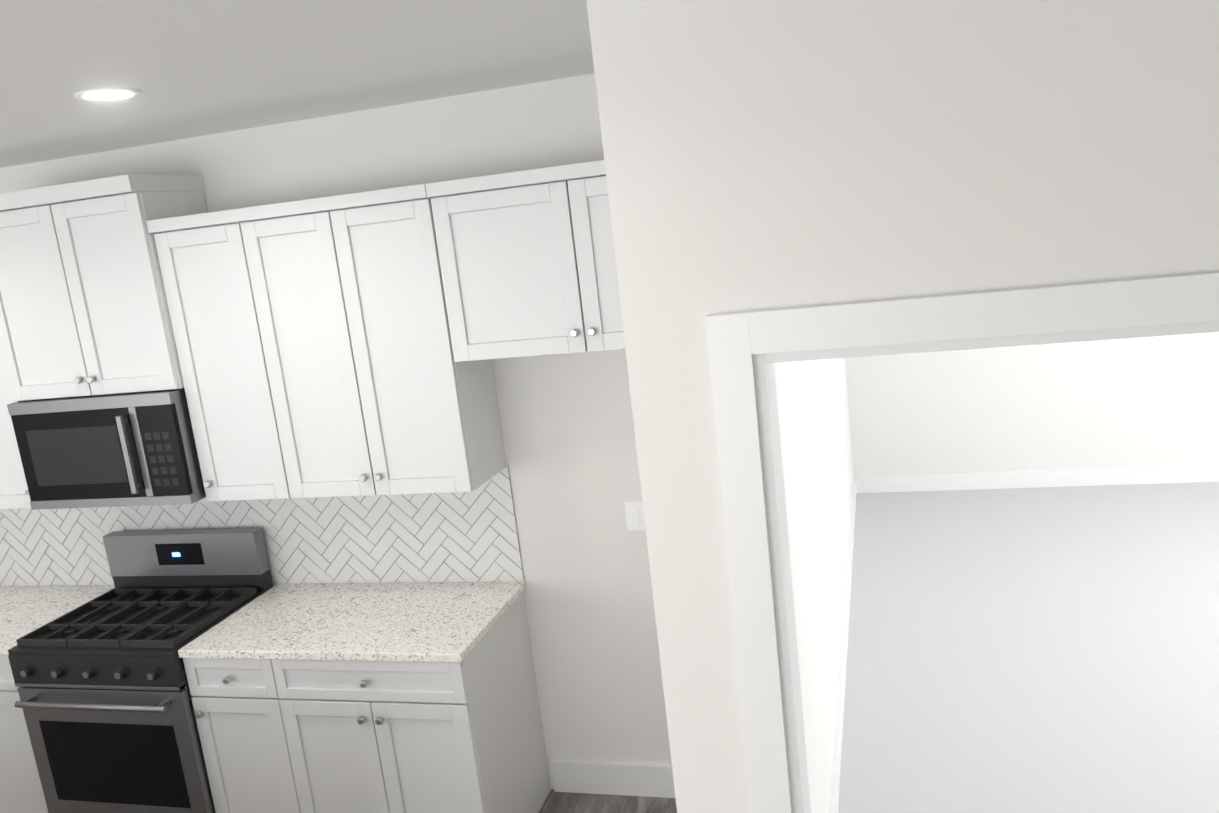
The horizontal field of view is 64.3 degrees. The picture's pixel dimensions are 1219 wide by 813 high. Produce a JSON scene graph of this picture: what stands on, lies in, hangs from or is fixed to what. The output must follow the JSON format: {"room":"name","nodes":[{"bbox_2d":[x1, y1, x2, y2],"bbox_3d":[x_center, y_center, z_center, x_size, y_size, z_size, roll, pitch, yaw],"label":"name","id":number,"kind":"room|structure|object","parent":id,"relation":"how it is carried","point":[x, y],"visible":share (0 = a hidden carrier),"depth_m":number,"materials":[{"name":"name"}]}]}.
{"room":"kitchen","nodes":[
{"label":"kitchen","id":0,"kind":"room"},
{"bbox_2d":[0,0,593,167],"bbox_3d":[-1.821,-0.584,1.245,12.800,0.100,13.400,-3,11,16],"label":"ceiling","id":1,"kind":"structure","parent":0,"point":[192,68],"depth_m":2.51,"materials":[{"name":"grey paint"}]},
{"bbox_2d":[73,88,141,100],"bbox_3d":[-1.377,-0.856,2.664,0.170,0.008,0.170,-3,11,16],"label":"recessed light","id":2,"kind":"object","parent":1,"relation":"in","point":[100,94],"visible":0.96,"depth_m":2.64,"materials":[{"name":"white"}]},
{"bbox_2d":[0,76,655,788],"bbox_3d":[-1.336,0.277,4.078,4.030,2.766,0.120,-3,11,16],"label":"wall","id":3,"kind":"structure","parent":0,"point":[560,429],"depth_m":3.71,"materials":[{"name":"white paint"}]},
{"bbox_2d":[0,353,30,508],"bbox_3d":[-2.853,-0.110,4.144,1.110,1.070,0.366,-3,11,16],"label":"upper cabinet","id":4,"kind":"object","parent":3,"relation":"attached to","point":[14,492],"visible":0.21,"depth_m":3.95,"materials":[{"name":"white wood"}]},
{"bbox_2d":[0,174,207,400],"bbox_3d":[-1.984,-0.461,3.809,0.779,0.786,0.402,-3,11,16],"label":"upper cabinet","id":5,"kind":"object","parent":3,"relation":"attached to","point":[84,310],"visible":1,"depth_m":3.63,"materials":[{"name":"white wood"}]},
{"bbox_2d":[7,388,205,509],"bbox_3d":[-1.921,0.141,3.905,0.759,0.430,0.445,-3,11,16],"label":"microwave","id":6,"kind":"object","parent":5,"relation":"attached to","point":[124,449],"visible":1,"depth_m":3.72,"materials":[{"name":"silver metal"}]},
{"bbox_2d":[0,467,523,585],"bbox_3d":[-1.811,0.549,4.198,3.016,0.468,0.009,-3,11,16],"label":"backsplash","id":7,"kind":"structure","parent":3,"relation":"attached to","point":[471,536],"depth_m":4.02,"materials":[{"name":"white tile"}]},
{"bbox_2d":[147,184,505,500],"bbox_3d":[-1.037,-0.220,3.623,1.109,1.070,0.366,-3,11,16],"label":"upper cabinet","id":8,"kind":"object","parent":3,"relation":"attached to","point":[312,338],"visible":0.94,"depth_m":3.47,"materials":[{"name":"white wood"}]},
{"bbox_2d":[425,160,624,361],"bbox_3d":[-0.069,-0.506,3.293,0.961,0.605,0.366,-3,11,16],"label":"upper cabinet","id":9,"kind":"object","parent":3,"relation":"attached to","point":[527,262],"visible":0.71,"depth_m":3.19,"materials":[{"name":"white wood"}]},
{"bbox_2d":[624,501,645,530],"bbox_3d":[0.096,0.413,3.648,0.072,0.115,0.009,-3,11,16],"label":"outlet","id":10,"kind":"object","parent":3,"relation":"attached to","point":[634,512],"visible":0.94,"depth_m":3.65,"materials":[{"name":"white plastic"}]},
{"bbox_2d":[551,272,1218,812],"bbox_3d":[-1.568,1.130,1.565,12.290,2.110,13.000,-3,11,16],"label":"trim","id":11,"kind":"structure","parent":3,"relation":"attached to","point":[747,350],"depth_m":1.54,"materials":[{"name":"white"}]},
{"bbox_2d":[539,789,676,812],"bbox_3d":[-3.175,2.312,2.272,9.300,0.100,13.400,-3,11,16],"label":"floor","id":12,"kind":"structure","parent":0,"point":[562,802],"depth_m":3.86,"materials":[{"name":"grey wood"}]},
{"bbox_2d":[0,655,47,812],"bbox_3d":[-2.721,1.361,4.293,1.120,0.883,0.646,-3,11,16],"label":"base cabinet","id":13,"kind":"object","parent":12,"relation":"on","point":[21,790],"visible":0.25,"depth_m":3.91,"materials":[{"name":"white wood"}]},
{"bbox_2d":[0,585,114,654],"bbox_3d":[-2.772,0.914,4.212,1.123,0.030,0.635,-3,11,16],"label":"countertop","id":14,"kind":"structure","parent":13,"relation":"on","point":[24,610],"depth_m":4.22,"materials":[{"name":"white stone"}]},
{"bbox_2d":[8,527,272,812],"bbox_3d":[-1.843,1.175,3.960,0.761,1.175,0.687,-3,11,16],"label":"range","id":15,"kind":"object","parent":12,"relation":"on","point":[104,703],"visible":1,"depth_m":3.74,"materials":[{"name":"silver metal"}]},
{"bbox_2d":[183,591,550,812],"bbox_3d":[-0.909,1.252,3.773,1.115,0.883,0.646,-3,11,16],"label":"base cabinet","id":16,"kind":"object","parent":12,"relation":"on","point":[465,735],"visible":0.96,"depth_m":3.49,"materials":[{"name":"white wood"}]},
{"bbox_2d":[178,581,525,661],"bbox_3d":[-0.954,0.805,3.690,1.128,0.030,0.635,-3,11,16],"label":"countertop","id":17,"kind":"structure","parent":16,"relation":"on","point":[437,621],"depth_m":3.61,"materials":[{"name":"white stone"}]},
{"bbox_2d":[580,0,752,812],"bbox_3d":[0.938,-0.066,4.482,0.147,2.766,5.940,-3,11,16],"label":"wall","id":18,"kind":"structure","parent":0,"point":[642,102],"depth_m":1.57,"materials":[{"name":"white paint"}]},
{"bbox_2d":[696,0,1218,812],"bbox_3d":[0.661,0.527,1.604,0.835,2.766,0.120,-3,11,16],"label":"wall","id":19,"kind":"structure","parent":0,"point":[766,154],"depth_m":1.42,"materials":[{"name":"white paint"}]},
{"bbox_2d":[838,482,1218,812],"bbox_3d":[3.391,1.168,4.197,4.627,0.112,5.900,-3,11,16],"label":"floor","id":20,"kind":"structure","parent":0,"point":[1037,650],"depth_m":4.66,"materials":[{"name":"white paint"}]}
]}

